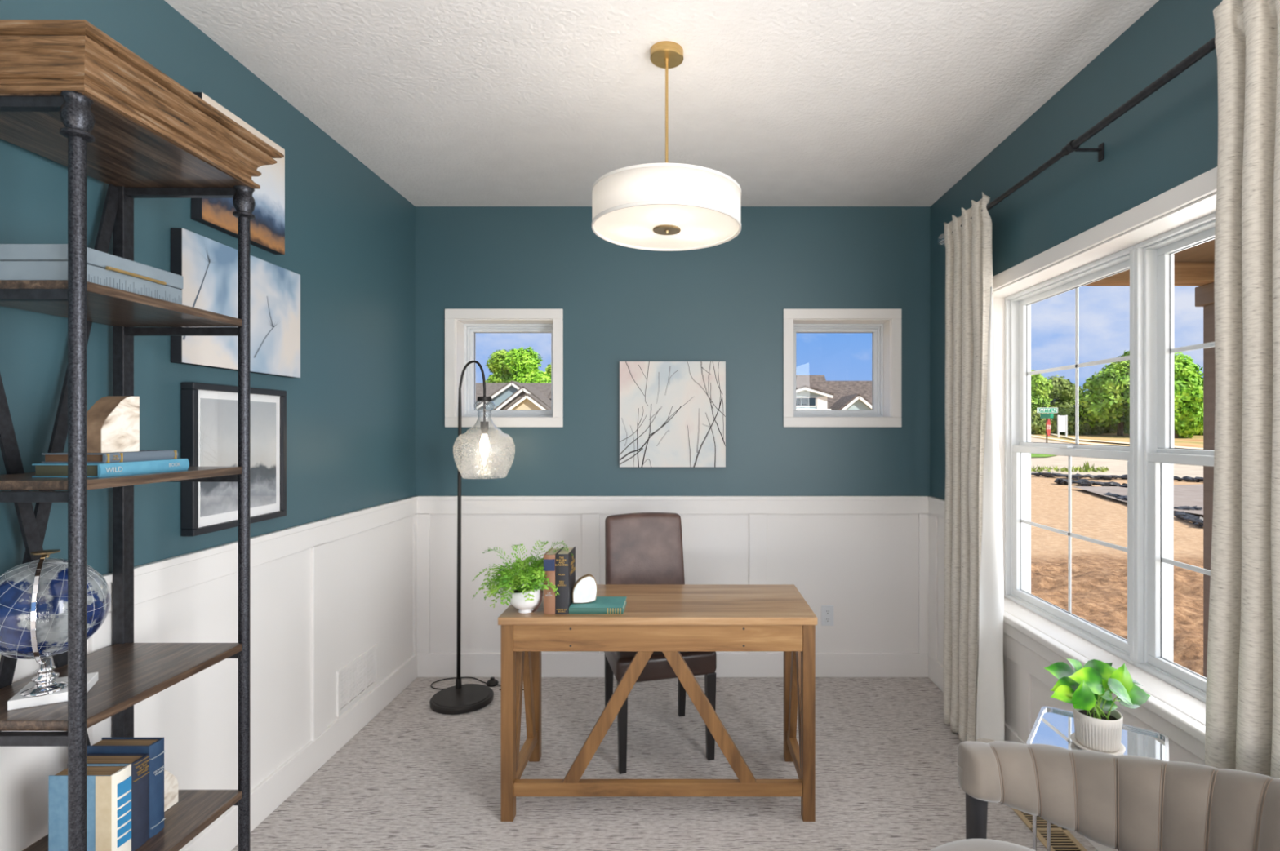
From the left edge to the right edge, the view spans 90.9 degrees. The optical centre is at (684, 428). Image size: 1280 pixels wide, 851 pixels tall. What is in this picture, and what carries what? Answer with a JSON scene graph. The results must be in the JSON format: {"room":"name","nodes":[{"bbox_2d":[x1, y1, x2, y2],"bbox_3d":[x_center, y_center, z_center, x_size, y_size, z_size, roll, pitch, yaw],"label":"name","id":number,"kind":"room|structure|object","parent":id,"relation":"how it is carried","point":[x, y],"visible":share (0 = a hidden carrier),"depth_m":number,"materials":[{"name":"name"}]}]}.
{"room":"office","nodes":[
{"label":"office","id":0,"kind":"room"},
{"bbox_2d":[0,0,415,575],"bbox_3d":[-1.650,0.078,0.652,0.150,2.744,6.505,0,0,0],"label":"wall","id":1,"kind":"structure","parent":0,"point":[350,236],"depth_m":2.30,"materials":[{"name":"teal paint"}]},
{"bbox_2d":[0,496,417,850],"bbox_3d":[-1.563,0.874,0.535,0.024,0.953,6.270,0,0,0],"label":"wainscoting","id":2,"kind":"structure","parent":1,"relation":"attached to","point":[324,593],"depth_m":2.33,"materials":[{"name":"white paint"}]},
{"bbox_2d":[181,382,286,536],"bbox_3d":[-1.553,0.098,2.189,0.040,0.482,0.461,0,0,0],"label":"framed picture","id":3,"kind":"object","parent":1,"relation":"attached to","point":[209,411],"visible":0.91,"depth_m":2.11,"materials":[{"name":"black"}]},
{"bbox_2d":[200,398,275,517],"bbox_3d":[-1.546,0.095,2.190,0.002,0.380,0.370,0,0,0],"label":"print","id":4,"kind":"object","parent":3,"relation":"attached to","point":[218,416],"depth_m":2.15},
{"bbox_2d":[170,227,300,377],"bbox_3d":[-1.555,-0.406,2.216,0.037,0.412,0.591,0,0,0],"label":"picture","id":5,"kind":"object","parent":1,"relation":"attached to","point":[208,268],"visible":0.9,"depth_m":2.13,"materials":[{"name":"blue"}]},
{"bbox_2d":[191,92,284,254],"bbox_3d":[-1.555,-0.868,2.207,0.036,0.405,0.413,0,0,0],"label":"picture","id":6,"kind":"object","parent":1,"relation":"attached to","point":[267,230],"visible":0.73,"depth_m":2.27,"materials":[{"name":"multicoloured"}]},
{"bbox_2d":[178,653,417,850],"bbox_3d":[-1.565,1.381,0.535,0.021,0.137,6.270,0,0,0],"label":"baseboard","id":7,"kind":"structure","parent":1,"relation":"attached to","point":[221,835],"depth_m":2.56,"materials":[{"name":"white paint"}]},
{"bbox_2d":[336,644,377,716],"bbox_3d":[-1.567,1.200,3.015,0.009,0.204,0.370,0,0,0],"label":"air vent","id":8,"kind":"object","parent":1,"relation":"attached to","point":[355,679],"visible":1,"depth_m":2.99,"materials":[{"name":"white metal"}]},
{"bbox_2d":[340,649,375,708],"bbox_3d":[-1.566,1.200,3.016,0.006,0.164,0.328,0,0,0],"label":"grille","id":9,"kind":"object","parent":8,"relation":"attached to","point":[357,677],"depth_m":3.00,"materials":[{"name":"white paint"}]},
{"bbox_2d":[164,0,1159,206],"bbox_3d":[-0.028,-1.354,0.652,3.395,0.120,6.505,0,0,0],"label":"ceiling","id":10,"kind":"structure","parent":0,"point":[449,103],"depth_m":2.35,"materials":[{"name":"paint"}]},
{"bbox_2d":[591,40,741,251],"bbox_3d":[-0.062,-0.980,2.157,0.510,0.628,0.510,0,0,0],"label":"pendant light","id":11,"kind":"object","parent":10,"relation":"hanging from","point":[666,206],"visible":1,"depth_m":2.02,"materials":[{"name":"white fabric"}]},
{"bbox_2d":[594,204,738,248],"bbox_3d":[-0.062,-0.685,2.157,0.494,0.002,0.494,0,0,0],"label":"diffuser","id":12,"kind":"object","parent":11,"relation":"attached to","point":[630,226],"depth_m":2.12,"materials":[{"name":"white glass"}]},
{"bbox_2d":[231,677,1097,850],"bbox_3d":[-0.028,1.510,0.652,3.395,0.120,6.505,0,0,0],"label":"floor","id":13,"kind":"structure","parent":0,"point":[415,777],"depth_m":2.62,"materials":[{"name":"carpet"}]},
{"bbox_2d":[0,19,284,850],"bbox_3d":[-1.339,0.339,1.476,0.421,2.223,0.586,0,0,0],"label":"bookcase","id":14,"kind":"object","parent":13,"relation":"on","point":[73,96],"visible":0.96,"depth_m":1.43,"materials":[{"name":"black metal"}]},
{"bbox_2d":[0,549,111,711],"bbox_3d":[-1.376,0.425,1.352,0.209,0.319,0.209,0,0,0],"label":"desk globe","id":15,"kind":"object","parent":14,"relation":"on","point":[33,595],"visible":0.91,"depth_m":1.30,"materials":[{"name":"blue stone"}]},
{"bbox_2d":[48,764,131,850],"bbox_3d":[-1.352,0.882,1.431,0.146,0.206,0.052,0,0,0],"label":"book","id":16,"kind":"object","parent":14,"relation":"on","point":[108,785],"visible":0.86,"depth_m":1.41,"materials":[{"name":"paper"}]},
{"bbox_2d":[0,244,183,304],"bbox_3d":[-1.353,-0.332,1.391,0.294,0.074,0.270,0,0,0],"label":"books","id":17,"kind":"object","parent":14,"relation":"on","point":[17,261],"visible":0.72,"depth_m":1.30,"materials":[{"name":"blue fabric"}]},
{"bbox_2d":[31,458,189,477],"bbox_3d":[-1.303,0.090,1.442,0.148,0.029,0.236,0,0,0],"label":"book","id":18,"kind":"object","parent":14,"relation":"on","point":[124,468],"visible":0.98,"depth_m":1.37,"materials":[{"name":"blue paper"}]},
{"bbox_2d":[41,450,177,463],"bbox_3d":[-1.306,0.065,1.439,0.140,0.022,0.192,0,0,0],"label":"book","id":19,"kind":"object","parent":18,"relation":"on","point":[141,455],"visible":0.94,"depth_m":1.38,"materials":[{"name":"blue paper"}]},
{"bbox_2d":[87,396,139,453],"bbox_3d":[-1.279,-0.009,1.394,0.056,0.127,0.094,0,0,0],"label":"bookend","id":20,"kind":"object","parent":19,"relation":"on","point":[113,422],"visible":0.87,"depth_m":1.38,"materials":[{"name":"white stone"}]},
{"bbox_2d":[87,753,150,850],"bbox_3d":[-1.356,0.882,1.481,0.156,0.205,0.046,0,0,0],"label":"book","id":21,"kind":"object","parent":14,"relation":"on","point":[140,762],"visible":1,"depth_m":1.48,"materials":[{"name":"paper"}]},
{"bbox_2d":[87,737,165,838],"bbox_3d":[-1.357,0.874,1.528,0.158,0.222,0.043,0,0,0],"label":"book","id":22,"kind":"object","parent":14,"relation":"on","point":[154,747],"visible":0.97,"depth_m":1.52,"materials":[{"name":"blue paper"}]},
{"bbox_2d":[164,769,177,812],"bbox_3d":[-1.362,0.921,1.607,0.056,0.127,0.094,0,0,0],"label":"bookend","id":23,"kind":"object","parent":14,"relation":"on","point":[171,783],"visible":0.27,"depth_m":1.63,"materials":[{"name":"white stone"}]},
{"bbox_2d":[429,360,524,715],"bbox_3d":[-1.139,0.545,3.403,0.581,1.808,0.467,0,0,0],"label":"floor lamp","id":24,"kind":"object","parent":13,"relation":"on","point":[460,699],"visible":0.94,"depth_m":3.34,"materials":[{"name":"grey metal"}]},
{"bbox_2d":[480,400,488,434],"bbox_3d":[-1.062,-0.059,3.330,0.042,0.182,0.042,0,0,0],"label":"socket","id":25,"kind":"object","parent":24,"relation":"attached to","point":[484,426],"depth_m":3.32,"materials":[{"name":"grey metal"}]},
{"bbox_2d":[485,676,498,687],"bbox_3d":[-1.085,1.427,3.540,0.068,0.041,0.068,0,0,0],"label":"switch","id":26,"kind":"object","parent":24,"relation":"attached to","point":[492,682],"depth_m":3.52,"materials":[{"name":"grey plastic"}]},
{"bbox_2d":[497,584,817,822],"bbox_3d":[-0.100,1.073,2.546,1.173,0.755,0.488,0,0,0],"label":"desk","id":27,"kind":"object","parent":13,"relation":"on","point":[670,620],"visible":0.94,"depth_m":2.32,"materials":[{"name":"brown wood"}]},
{"bbox_2d":[471,540,573,613],"bbox_3d":[-0.624,0.566,2.382,0.313,0.261,0.312,0,0,37],"label":"potted fern","id":28,"kind":"object","parent":27,"relation":"on","point":[526,597],"visible":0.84,"depth_m":2.33,"materials":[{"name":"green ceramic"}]},
{"bbox_2d":[508,584,542,613],"bbox_3d":[-0.603,0.649,2.385,0.128,0.095,0.128,0,0,0],"label":"bowl","id":29,"kind":"object","parent":28,"relation":"attached to","point":[517,599],"depth_m":2.34,"materials":[{"name":"white ceramic"}]},
{"bbox_2d":[543,548,561,614],"bbox_3d":[-0.505,0.585,2.417,0.043,0.221,0.156,0,0,0],"label":"book","id":30,"kind":"object","parent":27,"relation":"on","point":[548,557],"visible":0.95,"depth_m":2.34,"materials":[{"name":"beige leather"}]},
{"bbox_2d":[555,546,575,614],"bbox_3d":[-0.459,0.584,2.420,0.049,0.223,0.160,0,0,0],"label":"book","id":31,"kind":"object","parent":27,"relation":"on","point":[565,562],"visible":1,"depth_m":2.34,"materials":[{"name":"black paper"}]},
{"bbox_2d":[568,596,626,614],"bbox_3d":[-0.332,0.683,2.420,0.202,0.024,0.160,0,0,0],"label":"book","id":32,"kind":"object","parent":27,"relation":"on","point":[602,605],"visible":0.88,"depth_m":2.36,"materials":[{"name":"teal paper"}]},
{"bbox_2d":[572,573,597,603],"bbox_3d":[-0.385,0.618,2.414,0.095,0.105,0.031,0,0,-14],"label":"bookend","id":33,"kind":"object","parent":32,"relation":"on","point":[584,590],"visible":1,"depth_m":2.40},
{"bbox_2d":[604,512,716,774],"bbox_3d":[-0.142,0.939,2.932,0.444,1.022,0.539,0,0,-16],"label":"desk chair","id":34,"kind":"object","parent":13,"relation":"on","point":[641,548],"visible":0.55,"depth_m":3.08,"materials":[{"name":"leather"}]},
{"bbox_2d":[1011,808,1087,850],"bbox_3d":[1.310,1.446,2.260,0.130,0.007,0.340,0,0,0],"label":"floor vent","id":35,"kind":"object","parent":13,"relation":"in","point":[1061,840],"visible":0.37,"depth_m":2.23,"materials":[{"name":"gold metal"}]},
{"bbox_2d":[1026,706,1168,850],"bbox_3d":[1.147,1.158,1.743,0.312,0.584,0.312,0,0,37],"label":"side table","id":36,"kind":"object","parent":13,"relation":"on","point":[1053,726],"visible":0.49,"depth_m":1.77,"materials":[{"name":"clear glass"}]},
{"bbox_2d":[1043,658,1151,755],"bbox_3d":[1.137,0.755,1.732,0.348,0.236,0.210,0,0,0],"label":"pothos","id":37,"kind":"object","parent":36,"relation":"on","point":[1098,726],"visible":1,"depth_m":1.68,"materials":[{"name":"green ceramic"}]},
{"bbox_2d":[1072,706,1123,752],"bbox_3d":[1.127,0.819,1.715,0.114,0.091,0.114,0,0,0],"label":"pot","id":38,"kind":"object","parent":37,"relation":"attached to","point":[1097,730],"depth_m":1.68,"materials":[{"name":"beige ceramic"}]},
{"bbox_2d":[1031,710,1164,760],"bbox_3d":[1.147,0.873,1.743,0.398,0.001,0.398,0,0,0],"label":"tabletop","id":39,"kind":"object","parent":36,"relation":"on","point":[1054,728],"depth_m":1.77,"materials":[{"name":"clear glass"}]},
{"bbox_2d":[928,741,1279,850],"bbox_3d":[0.828,1.076,1.106,0.970,0.749,0.919,0,0,-42],"label":"armchair","id":40,"kind":"object","parent":13,"relation":"on","point":[1121,802],"visible":1,"depth_m":1.46,"materials":[{"name":"grey fabric"}]},
{"bbox_2d":[415,206,930,496],"bbox_3d":[-0.070,0.078,3.788,3.010,2.744,0.235,0,0,0],"label":"wall","id":41,"kind":"structure","parent":0,"point":[726,302],"depth_m":3.67,"materials":[{"name":"teal paint"}]},
{"bbox_2d":[444,309,563,427],"bbox_3d":[-1.054,-0.348,3.779,0.687,0.689,0.253,0,0,0],"label":"window","id":42,"kind":"structure","parent":41,"relation":"in","point":[461,326],"depth_m":3.65,"materials":[{"name":"white paint"}]},
{"bbox_2d":[417,496,928,653],"bbox_3d":[-0.070,0.874,3.658,3.010,0.953,0.024,0,0,0],"label":"wainscoting","id":43,"kind":"structure","parent":41,"relation":"attached to","point":[865,557],"depth_m":3.67,"materials":[{"name":"white paint"}]},
{"bbox_2d":[619,361,725,467],"bbox_3d":[-0.070,-0.078,3.649,0.613,0.612,0.039,0,0,0],"label":"canvas painting","id":44,"kind":"object","parent":41,"relation":"attached to","point":[673,414],"visible":1,"depth_m":3.63,"materials":[{"name":"grey fabric"}]},
{"bbox_2d":[417,653,928,677],"bbox_3d":[-0.070,1.381,3.659,3.010,0.137,0.021,0,0,0],"label":"baseboard","id":45,"kind":"structure","parent":41,"relation":"attached to","point":[431,664],"depth_m":3.65,"materials":[{"name":"white paint"}]},
{"bbox_2d":[821,605,833,626],"bbox_3d":[0.833,1.095,3.662,0.072,0.116,0.008,0,0,0],"label":"wall outlet","id":46,"kind":"object","parent":41,"relation":"attached to","point":[827,611],"visible":1,"depth_m":3.66,"materials":[{"name":"white plastic"}]},
{"bbox_2d":[825,617,830,622],"bbox_3d":[0.833,1.118,3.659,0.026,0.030,0.002,0,0,0],"label":"receptacle","id":47,"kind":"object","parent":46,"relation":"attached to","point":[827,619],"depth_m":3.66,"materials":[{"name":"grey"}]},
{"bbox_2d":[825,609,830,614],"bbox_3d":[0.833,1.072,3.659,0.026,0.030,0.002,0,0,0],"label":"receptacle","id":48,"kind":"object","parent":46,"relation":"attached to","point":[827,611],"depth_m":3.66,"materials":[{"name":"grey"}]},
{"bbox_2d":[782,309,902,427],"bbox_3d":[0.918,-0.348,3.779,0.687,0.689,0.253,0,0,0],"label":"window","id":49,"kind":"structure","parent":41,"relation":"in","point":[885,326],"depth_m":3.65,"materials":[{"name":"white paint"}]},
{"bbox_2d":[930,0,1222,500],"bbox_3d":[1.552,0.078,0.652,0.235,2.744,6.505,0,0,0],"label":"wall","id":50,"kind":"structure","parent":0,"point":[1168,140],"depth_m":2.20,"materials":[{"name":"teal paint"}]},
{"bbox_2d":[928,496,945,665],"bbox_3d":[1.423,0.874,3.388,0.024,0.953,0.565,0,0,0],"label":"trim","id":51,"kind":"structure","parent":50,"relation":"attached to","point":[935,505],"depth_m":3.55,"materials":[{"name":"white paint"}]},
{"bbox_2d":[928,653,1118,850],"bbox_3d":[1.425,1.381,0.535,0.021,0.137,6.270,0,0,0],"label":"baseboard","id":52,"kind":"structure","parent":50,"relation":"attached to","point":[935,668],"depth_m":3.44,"materials":[{"name":"white paint"}]},
{"bbox_2d":[937,36,1215,245],"bbox_3d":[1.369,-0.961,2.084,0.131,0.081,2.369,0,0,0],"label":"curtain rod","id":53,"kind":"object","parent":50,"relation":"attached to","point":[1073,145],"visible":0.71,"depth_m":1.97,"materials":[{"name":"black metal"}]},
{"bbox_2d":[943,191,1004,743],"bbox_3d":[1.312,0.200,2.954,0.116,2.475,0.505,0,0,-2],"label":"curtain","id":54,"kind":"object","parent":53,"relation":"hanging from","point":[974,677],"visible":0.96,"depth_m":2.81,"materials":[{"name":"fabric"}]},
{"bbox_2d":[1204,0,1279,778],"bbox_3d":[1.332,0.201,1.373,0.100,2.475,0.468,0,0,0],"label":"curtain","id":55,"kind":"object","parent":53,"relation":"hanging from","point":[1242,730],"visible":0.86,"depth_m":1.44,"materials":[{"name":"fabric"}]},
{"bbox_2d":[1003,632,1204,764],"bbox_3d":[1.426,1.127,2.167,0.018,0.445,1.875,0,0,0],"label":"wainscoting","id":56,"kind":"structure","parent":50,"relation":"attached to","point":[1028,686],"depth_m":2.59,"materials":[{"name":"white paint"}]},
{"bbox_2d":[992,166,1217,761],"bbox_3d":[1.532,0.104,2.158,0.277,1.603,1.935,0,0,0],"label":"window","id":57,"kind":"structure","parent":50,"relation":"in","point":[1175,707],"depth_m":2.16,"materials":[{"name":"white paint"}]},
{"label":"outside","id":58,"kind":"structure","parent":0,"visible":0},
{"bbox_2d":[1066,484,1203,515],"bbox_3d":[13.019,1.658,16.479,4.866,0.163,11.690,0,0,45],"label":"driveway","id":59,"kind":"structure","parent":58,"point":[1191,495],"depth_m":16.06,"materials":[{"name":"grey concrete"}]},
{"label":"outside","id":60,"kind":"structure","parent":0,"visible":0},
{"bbox_2d":[1050,433,1203,449],"bbox_3d":[26.730,0.753,40.340,4.918,1.049,28.573,0,0,0],"label":"footpath","id":61,"kind":"structure","parent":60,"point":[1051,433],"depth_m":36.82,"materials":[{"name":"beige concrete"}]},
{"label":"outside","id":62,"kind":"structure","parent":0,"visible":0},
{"bbox_2d":[1031,474,1203,676],"bbox_3d":[13.860,1.730,12.500,24.280,0.404,19.800,0,0,0],"label":"dirt yard","id":63,"kind":"structure","parent":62,"point":[1099,573],"depth_m":8.47,"materials":[{"name":"soil"}]},
{"bbox_2d":[1053,478,1127,488],"bbox_3d":[11.722,1.587,17.846,0.623,0.232,2.163,0,0,-40],"label":"fence","id":64,"kind":"object","parent":63,"relation":"on","point":[1083,482],"visible":0.78,"depth_m":18.01,"materials":[{"name":"black fabric"}]},
{"bbox_2d":[1102,492,1127,502],"bbox_3d":[10.543,1.703,15.098,0.306,0.186,1.608,0,0,13],"label":"fence","id":65,"kind":"object","parent":63,"relation":"on","point":[1117,496],"visible":0.55,"depth_m":15.31,"materials":[{"name":"black fabric"}]},
{"bbox_2d":[1031,472,1203,482],"bbox_3d":[13.668,1.560,19.742,5.005,0.257,0.827,0,0,14],"label":"fence","id":66,"kind":"object","parent":63,"relation":"on","point":[1077,476],"visible":0.66,"depth_m":19.70,"materials":[{"name":"black fabric"}]},
{"bbox_2d":[1082,239,1215,678],"bbox_3d":[2.650,0.295,0.775,1.940,3.010,6.750,0,0,0],"label":"porch","id":67,"kind":"object","parent":63,"relation":"on","point":[1194,266],"visible":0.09,"depth_m":3.94,"materials":[{"name":"brown wood"}]},
{"bbox_2d":[1173,506,1202,513],"bbox_3d":[10.760,1.744,13.461,0.492,0.166,0.539,0,0,-33],"label":"fence","id":68,"kind":"object","parent":63,"relation":"on","point":[1184,508],"visible":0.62,"depth_m":13.37,"materials":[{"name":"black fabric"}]},
{"bbox_2d":[1173,511,1203,527],"bbox_3d":[9.696,1.730,12.004,0.315,0.183,1.602,0,0,21],"label":"fence","id":69,"kind":"object","parent":63,"relation":"on","point":[1198,522],"visible":0.88,"depth_m":11.87,"materials":[{"name":"black fabric"}]},
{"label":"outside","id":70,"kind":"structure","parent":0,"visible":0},
{"bbox_2d":[1031,431,1203,448],"bbox_3d":[20.000,1.215,100.000,320.000,2.070,320.000,0,0,0],"label":"ground","id":71,"kind":"structure","parent":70,"point":[1197,442],"depth_m":40.57,"materials":[{"name":"beige soil"}]},
{"bbox_2d":[485,349,515,382],"bbox_3d":[-13.418,-2.613,46.061,3.442,6.322,2.887,0,0,0],"label":"leafy tree","id":72,"kind":"object","parent":71,"relation":"on","point":[495,366],"visible":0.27,"depth_m":45.12,"materials":[{"name":"green plant"}]},
{"bbox_2d":[475,380,551,410],"bbox_3d":[-9.800,-0.375,32.610,14.400,4.050,10.780,0,0,0],"label":"house","id":73,"kind":"structure","parent":71,"relation":"on","point":[513,395],"depth_m":28.85,"materials":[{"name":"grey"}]},
{"bbox_2d":[503,346,542,382],"bbox_3d":[-11.449,-2.609,45.016,2.997,6.398,2.842,0,0,-6],"label":"leafy tree","id":74,"kind":"object","parent":71,"relation":"on","point":[526,362],"visible":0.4,"depth_m":44.18,"materials":[{"name":"green plant"}]},
{"bbox_2d":[522,368,551,382],"bbox_3d":[-9.596,-1.662,43.015,3.303,4.682,2.688,0,0,-13],"label":"leafy tree","id":75,"kind":"object","parent":71,"relation":"on","point":[535,376],"visible":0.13,"depth_m":42.32,"materials":[{"name":"green plant"}]},
{"bbox_2d":[545,363,551,375],"bbox_3d":[-9.473,-2.263,46.989,2.808,5.542,2.643,0,0,0],"label":"leafy tree","id":76,"kind":"object","parent":71,"relation":"on","point":[548,370],"visible":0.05,"depth_m":46.46,"materials":[{"name":"green plant"}]},
{"bbox_2d":[795,375,871,410],"bbox_3d":[6.800,-0.415,29.010,8.400,4.130,7.980,0,0,0],"label":"house","id":77,"kind":"structure","parent":71,"relation":"on","point":[813,393],"depth_m":26.49,"materials":[{"name":"grey"}]},
{"bbox_2d":[1031,369,1053,417],"bbox_3d":[27.285,-2.131,50.010,3.837,5.037,3.600,0,0,0],"label":"leafy tree","id":78,"kind":"object","parent":71,"relation":"on","point":[1041,387],"visible":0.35,"depth_m":48.87,"materials":[{"name":"green plant"}]},
{"bbox_2d":[1031,407,1063,435],"bbox_3d":[26.592,-0.253,47.034,3.460,2.665,2.721,0,0,0],"label":"bush","id":79,"kind":"object","parent":71,"relation":"on","point":[1037,424],"visible":0.47,"depth_m":46.18,"materials":[{"name":"green plant"}]},
{"bbox_2d":[1034,405,1079,433],"bbox_3d":[28.502,-0.347,47.984,3.568,2.792,3.000,0,0,0],"label":"bush","id":80,"kind":"object","parent":71,"relation":"on","point":[1062,410],"visible":0.04,"depth_m":47.18,"materials":[{"name":"green plant"}]},
{"bbox_2d":[1057,415,1067,437],"bbox_3d":[25.649,-0.097,42.659,0.623,1.544,0.100,0,0,0],"label":"blank sign","id":81,"kind":"object","parent":71,"relation":"on","point":[1062,420],"visible":1,"depth_m":42.63,"materials":[{"name":"white"}]},
{"bbox_2d":[1046,374,1083,411],"bbox_3d":[30.921,-2.019,51.994,4.181,4.777,2.469,0,0,3],"label":"leafy tree","id":82,"kind":"object","parent":71,"relation":"on","point":[1063,392],"visible":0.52,"depth_m":51.28,"materials":[{"name":"green plant"}]},
{"bbox_2d":[1053,405,1105,435],"bbox_3d":[29.392,-0.306,47.021,3.763,2.939,3.197,0,0,0],"label":"bush","id":83,"kind":"object","parent":71,"relation":"on","point":[1085,428],"visible":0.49,"depth_m":46.12,"materials":[{"name":"green plant"}]},
{"bbox_2d":[1070,349,1129,435],"bbox_3d":[31.777,-2.764,44.967,7.457,6.764,4.709,0,0,3],"label":"leafy tree","id":84,"kind":"object","parent":71,"relation":"on","point":[1106,396],"visible":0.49,"depth_m":44.15,"materials":[{"name":"green plant"}]},
{"bbox_2d":[1097,423,1117,433],"bbox_3d":[32.265,-0.339,49.007,3.646,2.792,2.922,0,0,0],"label":"bush","id":85,"kind":"object","parent":71,"relation":"on","point":[1108,429],"visible":0.09,"depth_m":48.17,"materials":[{"name":"green plant"}]},
{"bbox_2d":[1125,351,1203,438],"bbox_3d":[32.672,-2.076,42.010,5.282,6.034,4.013,0,0,-10],"label":"leafy tree","id":86,"kind":"object","parent":71,"relation":"on","point":[1188,381],"visible":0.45,"depth_m":40.85,"materials":[{"name":"green plant"}]},
{"bbox_2d":[1188,430,1203,435],"bbox_3d":[38.014,-0.224,45.960,3.792,3.024,3.133,0,0,0],"label":"bush","id":87,"kind":"object","parent":71,"relation":"on","point":[1201,433],"visible":0.05,"depth_m":45.30,"materials":[{"name":"green plant"}]},
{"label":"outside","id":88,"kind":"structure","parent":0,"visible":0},
{"bbox_2d":[1031,436,1203,478],"bbox_3d":[22.911,0.957,35.332,10.974,1.383,35.690,0,0,25],"label":"road","id":89,"kind":"structure","parent":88,"point":[1116,467],"depth_m":23.65,"materials":[{"name":"concrete"}]},
{"bbox_2d":[1031,453,1053,457],"bbox_3d":[15.589,1.176,27.807,1.635,0.135,3.629,0,0,28],"label":"grass verge","id":90,"kind":"structure","parent":89,"relation":"on","point":[1032,455],"depth_m":27.33,"materials":[{"name":"green plant"}]},
{"bbox_2d":[1036,408,1057,443],"bbox_3d":[16.567,0.191,28.719,0.776,2.232,0.702,0,0,-43],"label":"street sign","id":91,"kind":"object","parent":90,"relation":"on","point":[1046,416],"visible":1,"depth_m":28.67,"materials":[{"name":"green metal"}]},
{"bbox_2d":[1031,461,1109,472],"bbox_3d":[13.572,1.337,22.107,3.353,0.391,1.391,0,0,0],"label":"weeds","id":92,"kind":"object","parent":89,"relation":"on","point":[1087,468],"visible":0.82,"depth_m":21.91,"materials":[{"name":"green plant"}]},
{"bbox_2d":[1031,435,1125,446],"bbox_3d":[23.643,0.766,39.285,2.810,1.188,32.338,0,0,5],"label":"kerb","id":93,"kind":"object","parent":89,"relation":"on","point":[1031,435],"visible":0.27,"depth_m":36.04,"materials":[{"name":"beige concrete"}]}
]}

